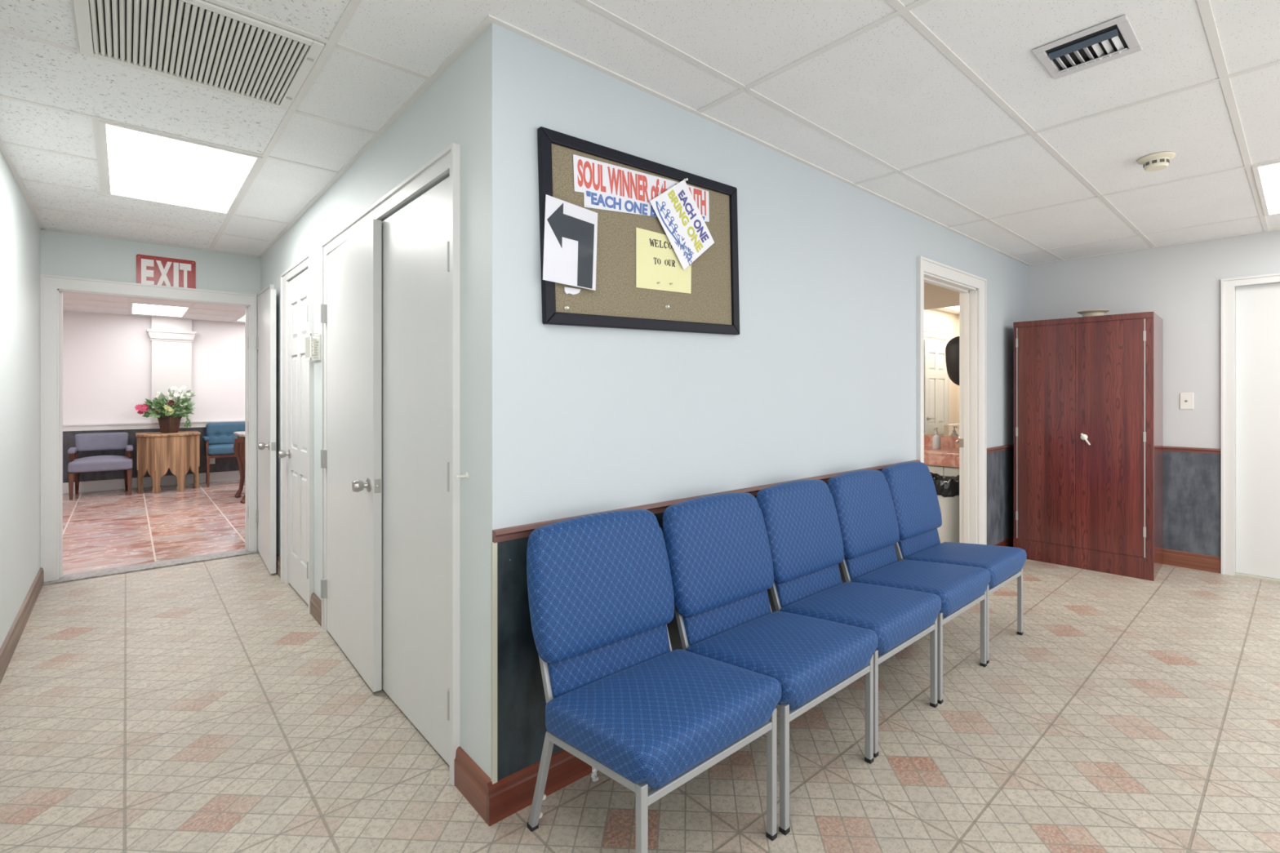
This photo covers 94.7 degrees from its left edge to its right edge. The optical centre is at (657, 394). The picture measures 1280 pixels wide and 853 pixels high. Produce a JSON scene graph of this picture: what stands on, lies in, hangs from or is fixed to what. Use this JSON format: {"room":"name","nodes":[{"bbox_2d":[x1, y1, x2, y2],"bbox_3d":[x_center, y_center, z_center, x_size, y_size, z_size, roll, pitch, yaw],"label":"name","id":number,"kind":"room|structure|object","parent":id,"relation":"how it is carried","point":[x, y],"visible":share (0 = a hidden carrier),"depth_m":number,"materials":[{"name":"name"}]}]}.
{"room":"church waiting area","nodes":[
{"label":"church waiting area","id":0,"kind":"room"},
{"bbox_2d":[0,151,40,648],"bbox_3d":[-1.726,0.056,1.174,0.120,2.494,7.900,0,0,-42],"label":"wall","id":1,"kind":"structure","parent":0,"point":[20,230],"depth_m":3.19,"materials":[{"name":"grey paint"}]},
{"bbox_2d":[0,567,44,684],"bbox_3d":[-1.629,1.244,1.167,0.016,0.118,7.760,0,0,-42],"label":"baseboard","id":2,"kind":"structure","parent":1,"relation":"attached to","point":[7,649],"depth_m":3.15,"materials":[{"name":"brown wood"}]},
{"bbox_2d":[40,229,260,294],"bbox_3d":[-3.816,0.056,4.528,1.268,2.494,0.120,0,0,-42],"label":"wall","id":3,"kind":"structure","parent":0,"point":[62,253],"depth_m":4.35,"materials":[{"name":"grey paint"}]},
{"bbox_2d":[40,274,273,582],"bbox_3d":[-3.616,0.235,4.306,1.269,2.136,0.716,0,0,-42],"label":"door frame","id":4,"kind":"structure","parent":3,"relation":"attached to","point":[53,287],"depth_m":4.16,"materials":[{"name":"white paint"}]},
{"bbox_2d":[256,288,275,573],"bbox_3d":[-3.052,0.266,4.526,0.102,2.046,0.818,0,0,-41],"label":"door","id":5,"kind":"structure","parent":4,"relation":"attached to","point":[266,340],"depth_m":4.41,"materials":[{"name":"white paint"}]},
{"bbox_2d":[136,254,195,288],"bbox_3d":[-3.749,-0.936,4.502,0.350,0.219,0.006,0,0,-42],"label":"exit sign","id":6,"kind":"object","parent":3,"relation":"attached to","point":[150,269],"visible":1,"depth_m":4.50,"materials":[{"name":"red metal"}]},
{"bbox_2d":[62,311,244,424],"bbox_3d":[-5.423,0.077,6.510,7.640,2.450,5.216,0,0,-42],"label":"wall","id":7,"kind":"structure","parent":0,"point":[107,357],"depth_m":8.16,"materials":[{"name":"white paint"}]},
{"bbox_2d":[62,426,239,483],"bbox_3d":[-7.086,0.820,8.354,7.400,0.685,0.010,0,0,-42],"label":"wainscot","id":8,"kind":"structure","parent":7,"relation":"attached to","point":[225,464],"depth_m":8.11,"materials":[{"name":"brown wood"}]},
{"bbox_2d":[209,457,215,464],"bbox_3d":[-6.621,0.978,8.760,0.075,0.110,0.009,0,0,-42],"label":"wall outlet","id":9,"kind":"object","parent":8,"relation":"attached to","point":[212,460],"visible":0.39,"depth_m":8.76,"materials":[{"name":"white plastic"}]},
{"bbox_2d":[62,470,239,493],"bbox_3d":[-7.081,1.230,8.348,7.400,0.145,0.025,0,0,-42],"label":"baseboard","id":10,"kind":"structure","parent":7,"relation":"attached to","point":[169,480],"depth_m":8.26,"materials":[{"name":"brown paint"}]},
{"bbox_2d":[62,420,244,431],"bbox_3d":[-7.074,0.438,8.341,7.400,0.090,0.045,0,0,-42],"label":"chair rail","id":11,"kind":"object","parent":7,"relation":"attached to","point":[115,426],"visible":0.44,"depth_m":8.11,"materials":[{"name":"white paint"}]},
{"bbox_2d":[146,315,196,423],"bbox_3d":[-6.927,-0.347,8.409,0.540,1.500,0.140,0,0,-42],"label":"pilaster","id":12,"kind":"object","parent":7,"relation":"attached to","point":[171,339],"visible":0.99,"depth_m":8.38,"materials":[{"name":"white paint"}]},
{"bbox_2d":[62,293,244,323],"bbox_3d":[-5.456,-1.137,6.547,7.400,0.080,5.076,0,0,-42],"label":"ceiling","id":13,"kind":"structure","parent":0,"point":[68,301],"depth_m":7.42,"materials":[{"name":"tile"}]},
{"bbox_2d":[62,297,244,322],"bbox_3d":[-5.423,-1.095,6.510,7.400,0.004,4.976,0,0,-42],"label":"grid","id":14,"kind":"object","parent":13,"relation":"attached to","point":[129,299],"visible":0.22,"depth_m":7.48,"materials":[{"name":"white metal"}]},
{"bbox_2d":[129,302,190,317],"bbox_3d":[-6.486,-1.094,7.674,0.560,0.007,1.230,0,0,-42],"label":"recessed light","id":15,"kind":"object","parent":13,"relation":"in","point":[146,309],"visible":1,"depth_m":7.61,"materials":[{"name":"white plastic"}]},
{"bbox_2d":[235,314,244,321],"bbox_3d":[-5.617,-1.094,8.457,0.580,0.007,1.230,0,0,-42],"label":"recessed light","id":16,"kind":"object","parent":13,"relation":"in","point":[242,318],"visible":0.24,"depth_m":8.51,"materials":[{"name":"white metal"}]},
{"bbox_2d":[237,315,244,320],"bbox_3d":[-5.617,-1.095,8.457,0.540,0.004,1.190,0,0,-42],"label":"diffuser","id":17,"kind":"object","parent":16,"relation":"attached to","point":[242,318],"depth_m":8.51,"materials":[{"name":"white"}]},
{"bbox_2d":[260,22,492,777],"bbox_3d":[-1.901,0.056,3.441,0.120,2.494,4.299,0,0,-42],"label":"wall","id":18,"kind":"structure","parent":0,"point":[456,108],"depth_m":1.96,"materials":[{"name":"grey paint"}]},
{"bbox_2d":[275,552,280,577],"bbox_3d":[-2.780,1.242,4.311,0.019,0.122,0.390,0,0,-42],"label":"baseboard","id":19,"kind":"structure","parent":18,"relation":"attached to","point":[277,557],"depth_m":4.25,"materials":[{"name":"brown wood"}]},
{"bbox_2d":[278,268,308,604],"bbox_3d":[-2.329,0.259,3.794,0.102,2.060,0.661,0,0,-42],"label":"door","id":20,"kind":"structure","parent":18,"relation":"in","point":[298,287],"depth_m":3.81,"materials":[{"name":"white paint"}]},
{"bbox_2d":[280,253,314,613],"bbox_3d":[-2.351,0.231,3.832,0.025,2.144,0.877,0,0,-42],"label":"door frame","id":21,"kind":"structure","parent":18,"relation":"attached to","point":[306,262],"depth_m":4.04,"materials":[{"name":"white paint"}]},
{"bbox_2d":[305,333,320,360],"bbox_3d":[-2.001,-0.275,3.424,0.050,0.154,0.160,0,0,-42],"label":"thermostat","id":22,"kind":"object","parent":18,"relation":"attached to","point":[313,343],"visible":1,"depth_m":3.39,"materials":[{"name":"white plastic"}]},
{"bbox_2d":[310,592,321,626],"bbox_3d":[-1.968,1.242,3.411,0.019,0.122,0.257,0,0,-42],"label":"baseboard","id":23,"kind":"structure","parent":18,"relation":"attached to","point":[315,602],"depth_m":3.40,"materials":[{"name":"brown wood"}]},
{"bbox_2d":[320,176,449,765],"bbox_3d":[-1.282,0.266,2.613,0.141,2.050,1.676,0,0,-42],"label":"door","id":24,"kind":"structure","parent":18,"relation":"in","point":[385,588],"depth_m":2.46,"materials":[{"name":"white paint"}]},
{"bbox_2d":[321,142,459,785],"bbox_3d":[-1.267,0.233,2.629,0.025,2.141,1.776,0,0,-42],"label":"door frame","id":25,"kind":"structure","parent":18,"relation":"attached to","point":[446,161],"depth_m":1.99,"materials":[{"name":"white paint"}]},
{"bbox_2d":[455,472,468,479],"bbox_3d":[-0.639,0.268,1.923,0.038,0.024,0.024,0,0,-42],"label":"peg","id":26,"kind":"object","parent":18,"relation":"attached to","point":[466,475],"visible":1,"depth_m":1.92,"materials":[{"name":"white plastic"}]},
{"bbox_2d":[454,746,490,822],"bbox_3d":[-0.592,1.242,1.885,0.019,0.122,0.238,0,0,-42],"label":"baseboard","id":27,"kind":"structure","parent":18,"relation":"attached to","point":[470,780],"depth_m":1.87,"materials":[{"name":"brown wood"}]},
{"bbox_2d":[0,480,1279,852],"bbox_3d":[-2.068,1.333,4.283,9.400,0.060,12.976,0,0,-42],"label":"floor","id":28,"kind":"structure","parent":0,"point":[201,707],"depth_m":2.24,"materials":[{"name":"tile"}]},
{"bbox_2d":[67,432,133,500],"bbox_3d":[-7.227,0.910,7.665,0.612,0.795,0.608,0,0,-42],"label":"armchair","id":29,"kind":"object","parent":28,"relation":"on","point":[100,441],"visible":1,"depth_m":7.65,"materials":[{"name":"purple fabric"}]},
{"bbox_2d":[43,548,258,585],"bbox_3d":[-3.790,1.296,4.504,1.260,0.012,0.190,0,0,-42],"label":"threshold","id":30,"kind":"object","parent":28,"relation":"on","point":[121,570],"visible":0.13,"depth_m":4.43,"materials":[{"name":"grey stone"}]},
{"bbox_2d":[135,431,200,493],"bbox_3d":[-6.721,0.915,8.102,0.675,0.775,0.720,0,0,-42],"label":"console table","id":31,"kind":"object","parent":28,"relation":"on","point":[157,451],"visible":0.99,"depth_m":7.85,"materials":[{"name":"brown wood"}]},
{"bbox_2d":[134,385,195,432],"bbox_3d":[-6.759,0.199,8.107,0.652,0.651,0.418,0,0,-42],"label":"potted flowers","id":32,"kind":"object","parent":31,"relation":"on","point":[169,420],"visible":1,"depth_m":8.07,"materials":[{"name":"green plant"}]},
{"bbox_2d":[202,422,244,487],"bbox_3d":[-6.282,0.863,8.672,0.642,0.881,0.518,0,0,-42],"label":"armchair","id":33,"kind":"object","parent":28,"relation":"on","point":[220,437],"visible":0.6,"depth_m":8.64,"materials":[{"name":"blue fabric"}]},
{"bbox_2d":[233,431,244,503],"bbox_3d":[-4.829,0.887,7.546,0.930,0.830,0.680,0,0,-42],"label":"side table","id":34,"kind":"object","parent":28,"relation":"on","point":[239,442],"visible":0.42,"depth_m":7.42,"materials":[{"name":"brown wood"}]},
{"bbox_2d":[526,509,782,852],"bbox_3d":[-0.025,0.849,1.760,0.548,0.907,0.589,0,0,-42],"label":"chair","id":35,"kind":"object","parent":28,"relation":"on","point":[642,713],"visible":1,"depth_m":1.73,"materials":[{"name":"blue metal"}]},
{"bbox_2d":[662,492,877,835],"bbox_3d":[0.391,0.849,2.118,0.548,0.907,0.589,0,0,-42],"label":"chair","id":36,"kind":"object","parent":28,"relation":"on","point":[718,550],"visible":0.84,"depth_m":2.10,"materials":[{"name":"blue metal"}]},
{"bbox_2d":[755,480,941,758],"bbox_3d":[0.794,0.849,2.490,0.548,0.907,0.589,0,0,-42],"label":"chair","id":37,"kind":"object","parent":28,"relation":"on","point":[802,522],"visible":0.77,"depth_m":2.48,"materials":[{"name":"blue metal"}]},
{"bbox_2d":[826,469,990,704],"bbox_3d":[1.204,0.849,2.856,0.548,0.907,0.589,0,0,-42],"label":"chair","id":38,"kind":"object","parent":28,"relation":"on","point":[863,500],"visible":0.75,"depth_m":2.84,"materials":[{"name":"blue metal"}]},
{"bbox_2d":[880,462,1026,663],"bbox_3d":[1.608,0.849,3.227,0.548,0.907,0.589,0,0,-42],"label":"chair","id":39,"kind":"object","parent":28,"relation":"on","point":[912,487],"visible":0.68,"depth_m":3.22,"materials":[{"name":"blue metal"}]},
{"bbox_2d":[1013,311,1163,581],"bbox_3d":[3.352,0.361,4.611,0.607,1.882,0.866,0,0,-45],"label":"storage cabinet","id":40,"kind":"object","parent":28,"relation":"on","point":[1088,391],"visible":0.98,"depth_m":4.37,"materials":[{"name":"brown wood"}]},
{"bbox_2d":[1077,309,1109,316],"bbox_3d":[3.331,-0.608,4.507,0.200,0.057,0.200,0,0,-42],"label":"shallow dish","id":41,"kind":"object","parent":40,"relation":"on","point":[1095,312],"visible":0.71,"depth_m":4.45,"materials":[{"name":"beige plastic"}]},
{"bbox_2d":[0,0,1279,264],"bbox_3d":[0.716,-1.183,3.309,6.568,0.078,7.800,0,0,-42],"label":"ceiling","id":42,"kind":"structure","parent":0,"point":[886,91],"depth_m":2.31,"materials":[{"name":"tile"}]},
{"bbox_2d":[98,120,262,214],"bbox_3d":[-2.508,-1.138,3.083,0.570,0.007,1.200,0,0,-42],"label":"recessed light","id":43,"kind":"object","parent":42,"relation":"in","point":[140,164],"visible":1,"depth_m":2.98,"materials":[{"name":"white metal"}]},
{"bbox_2d":[73,0,324,110],"bbox_3d":[-1.498,-1.135,1.935,0.593,0.016,0.585,0,0,-42],"label":"ceiling vent","id":44,"kind":"object","parent":42,"relation":"in","point":[200,40],"visible":1,"depth_m":1.92,"materials":[{"name":"white metal"}]},
{"bbox_2d":[0,13,1279,266],"bbox_3d":[0.723,-1.142,3.302,6.368,0.007,7.780,0,0,-42],"label":"trim","id":45,"kind":"structure","parent":42,"relation":"attached to","point":[490,19],"depth_m":2.65,"materials":[{"name":"white metal"}]},
{"bbox_2d":[0,0,1279,260],"bbox_3d":[0.723,-1.143,3.302,6.368,0.005,7.780,0,0,-42],"label":"grid","id":46,"kind":"object","parent":42,"relation":"attached to","point":[1204,6],"visible":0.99,"depth_m":2.33,"materials":[{"name":"white metal"}]},
{"bbox_2d":[1031,14,1142,79],"bbox_3d":[1.419,-1.134,1.947,0.262,0.019,0.249,0,0,-42],"label":"ceiling vent","id":47,"kind":"object","parent":42,"relation":"in","point":[1087,48],"visible":1,"depth_m":1.93,"materials":[{"name":"grey metal"}]},
{"bbox_2d":[1137,151,1175,171],"bbox_3d":[2.404,-1.115,2.841,0.140,0.054,0.140,0,0,-42],"label":"smoke detector","id":48,"kind":"object","parent":42,"relation":"attached to","point":[1158,161],"visible":1,"depth_m":2.81,"materials":[{"name":"beige plastic"}]},
{"bbox_2d":[1252,160,1279,216],"bbox_3d":[3.611,-1.138,3.133,1.201,0.007,0.579,0,0,-42],"label":"recessed light","id":49,"kind":"object","parent":42,"relation":"in","point":[1267,175],"visible":1,"depth_m":3.21,"materials":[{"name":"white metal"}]},
{"bbox_2d":[492,22,1027,529],"bbox_3d":[1.393,0.056,3.596,5.220,2.494,0.120,0,0,-42],"label":"wall","id":50,"kind":"structure","parent":0,"point":[819,375],"depth_m":2.45,"materials":[{"name":"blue paint"}]},
{"bbox_2d":[490,542,497,784],"bbox_3d":[-0.499,0.821,1.802,0.016,0.740,0.010,0,0,-42],"label":"wainscot edge","id":51,"kind":"structure","parent":50,"relation":"attached to","point":[493,545],"depth_m":1.80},
{"bbox_2d":[537,126,739,334],"bbox_3d":[-0.017,-0.559,2.227,0.966,0.632,0.026,-2,2,-42],"label":"bulletin board","id":52,"kind":"object","parent":50,"relation":"attached to","point":[712,306],"visible":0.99,"depth_m":2.16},
{"bbox_2d":[540,190,599,293],"bbox_3d":[-0.286,-0.501,1.959,0.234,0.305,0.003,0,0,-42],"label":"arrow sign","id":53,"kind":"object","parent":52,"relation":"attached to","point":[570,255],"visible":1,"depth_m":1.95,"materials":[{"name":"white paper"}]},
{"bbox_2d":[564,287,580,294],"bbox_3d":[-0.285,-0.346,1.980,0.065,0.023,0.001,0,0,-42],"label":"paper","id":54,"kind":"object","parent":52,"relation":"attached to","point":[567,290],"visible":1,"depth_m":1.98,"materials":[{"name":"white paper"}]},
{"bbox_2d":[573,154,709,222],"bbox_3d":[-0.035,-0.738,2.205,0.669,0.197,0.001,0,0,-42],"label":"banner","id":55,"kind":"object","parent":52,"relation":"attached to","point":[604,186],"visible":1,"depth_m":2.12,"materials":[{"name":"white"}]},
{"bbox_2d":[635,226,691,293],"bbox_3d":[0.029,-0.504,2.263,0.289,0.221,0.001,0,0,-42],"label":"paper notice","id":56,"kind":"object","parent":52,"relation":"attached to","point":[656,260],"visible":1,"depth_m":2.24,"materials":[{"name":"yellow paper"}]},
{"bbox_2d":[649,179,714,269],"bbox_3d":[0.104,-0.667,2.315,0.356,0.356,0.002,0,0,-42],"label":"flyer","id":57,"kind":"object","parent":52,"relation":"attached to","point":[676,209],"visible":1,"depth_m":2.31,"materials":[{"name":"paper"}]},
{"bbox_2d":[497,482,898,781],"bbox_3d":[0.576,0.817,2.772,2.896,0.735,0.009,0,0,-42],"label":"wainscot","id":58,"kind":"structure","parent":50,"relation":"attached to","point":[522,730],"depth_m":1.85,"materials":[{"name":"stone"}]},
{"bbox_2d":[492,459,920,542],"bbox_3d":[0.580,0.433,2.765,2.900,0.038,0.026,0,0,-42],"label":"chair rail","id":59,"kind":"object","parent":50,"relation":"attached to","point":[506,534],"visible":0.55,"depth_m":2.22,"materials":[{"name":"brown paint"}]},
{"bbox_2d":[486,536,1013,826],"bbox_3d":[1.387,1.242,3.498,5.119,0.122,0.019,0,0,-42],"label":"baseboard","id":60,"kind":"structure","parent":50,"relation":"attached to","point":[513,793],"depth_m":1.86,"materials":[{"name":"brown wood"}]},
{"bbox_2d":[916,256,986,544],"bbox_3d":[2.036,0.213,4.160,1.134,2.179,0.145,0,0,-42],"label":"door frame","id":61,"kind":"structure","parent":50,"relation":"attached to","point":[972,289],"depth_m":4.43,"materials":[{"name":"white paint"}]},
{"bbox_2d":[945,336,959,385],"bbox_3d":[2.566,-0.278,4.908,0.380,0.416,0.257,0,0,-42],"label":"dispenser","id":62,"kind":"object","parent":50,"relation":"attached to","point":[952,349],"visible":0.36,"depth_m":4.82,"materials":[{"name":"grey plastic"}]},
{"bbox_2d":[986,448,1013,545],"bbox_3d":[2.889,0.817,4.858,1.067,0.735,0.009,0,0,-42],"label":"wainscot","id":63,"kind":"structure","parent":50,"relation":"attached to","point":[1000,464],"depth_m":4.73,"materials":[{"name":"grey stone"}]},
{"bbox_2d":[986,444,1013,453],"bbox_3d":[2.894,0.433,4.852,1.067,0.038,0.026,0,0,-42],"label":"chair rail","id":64,"kind":"object","parent":50,"relation":"attached to","point":[990,450],"visible":0.65,"depth_m":4.71,"materials":[{"name":"brown paint"}]},
{"bbox_2d":[924,282,959,436],"bbox_3d":[2.558,0.081,5.873,0.120,2.444,1.699,0,0,-42],"label":"wall","id":65,"kind":"structure","parent":0,"point":[935,296],"depth_m":5.63,"materials":[{"name":"beige paint"}]},
{"bbox_2d":[924,306,959,435],"bbox_3d":[2.551,-0.218,5.785,0.006,1.212,1.560,0,0,-42],"label":"mirror","id":66,"kind":"object","parent":65,"relation":"attached to","point":[941,325],"visible":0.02,"depth_m":5.63,"materials":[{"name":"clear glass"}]},
{"bbox_2d":[924,435,959,476],"bbox_3d":[2.357,0.808,5.610,0.527,0.828,1.570,0,0,-42],"label":"countertop","id":67,"kind":"structure","parent":65,"relation":"attached to","point":[944,461],"depth_m":5.16,"materials":[{"name":"pink stone"}]},
{"bbox_2d":[932,427,941,448],"bbox_3d":[2.572,0.403,5.445,0.086,0.196,0.072,0,0,-8],"label":"soap bottle","id":68,"kind":"object","parent":67,"relation":"on","point":[936,440],"visible":1,"depth_m":5.42,"materials":[{"name":"white plastic"}]},
{"bbox_2d":[924,435,959,448],"bbox_3d":[2.545,0.449,5.780,0.021,0.108,1.570,0,0,-42],"label":"backsplash","id":69,"kind":"structure","parent":65,"relation":"attached to","point":[947,442],"depth_m":5.57,"materials":[{"name":"pink stone"}]},
{"bbox_2d":[1027,230,1279,448],"bbox_3d":[4.532,0.056,3.922,0.120,2.494,3.600,0,0,-42],"label":"wall","id":70,"kind":"structure","parent":0,"point":[1180,283],"depth_m":4.48,"materials":[{"name":"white paint"}]},
{"bbox_2d":[1179,392,1193,408],"bbox_3d":[3.980,0.049,4.434,0.014,0.124,0.078,0,0,-42],"label":"wall plate","id":71,"kind":"object","parent":70,"relation":"attached to","point":[1186,399],"visible":1,"depth_m":4.43,"materials":[{"name":"white plastic"}]},
{"bbox_2d":[1163,451,1221,556],"bbox_3d":[3.693,0.807,4.756,0.009,0.754,1.238,0,0,-42],"label":"wainscot","id":72,"kind":"structure","parent":70,"relation":"attached to","point":[1192,482],"depth_m":4.41,"materials":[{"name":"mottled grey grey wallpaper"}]},
{"bbox_2d":[1163,548,1221,573],"bbox_3d":[3.689,1.242,4.753,0.019,0.122,1.238,0,0,-42],"label":"baseboard","id":73,"kind":"structure","parent":70,"relation":"attached to","point":[1171,557],"depth_m":4.40,"materials":[{"name":"brown wood"}]},
{"bbox_2d":[1163,445,1221,453],"bbox_3d":[3.687,0.415,4.750,0.026,0.038,1.238,0,0,-42],"label":"chair rail","id":74,"kind":"object","parent":70,"relation":"attached to","point":[1179,449],"visible":0.35,"depth_m":4.40,"materials":[{"name":"brown paint"}]},
{"bbox_2d":[1221,272,1279,582],"bbox_3d":[4.474,0.233,3.951,0.127,2.141,1.002,0,0,-42],"label":"door","id":75,"kind":"structure","parent":70,"relation":"in","point":[1251,314],"depth_m":4.22,"materials":[{"name":"white paint"}]},
{"bbox_3d":[1.429,1.327,4.854,3.160,0.051,1.700,0,0,-42],"label":"floor","id":76,"kind":"structure","parent":0,"visible":0},
{"bbox_2d":[929,471,959,543],"bbox_3d":[2.322,0.979,4.837,0.407,0.641,0.408,0,0,-42],"label":"trash can","id":77,"kind":"object","parent":76,"relation":"on","point":[947,487],"visible":0.38,"depth_m":4.67,"materials":[{"name":"white plastic"}]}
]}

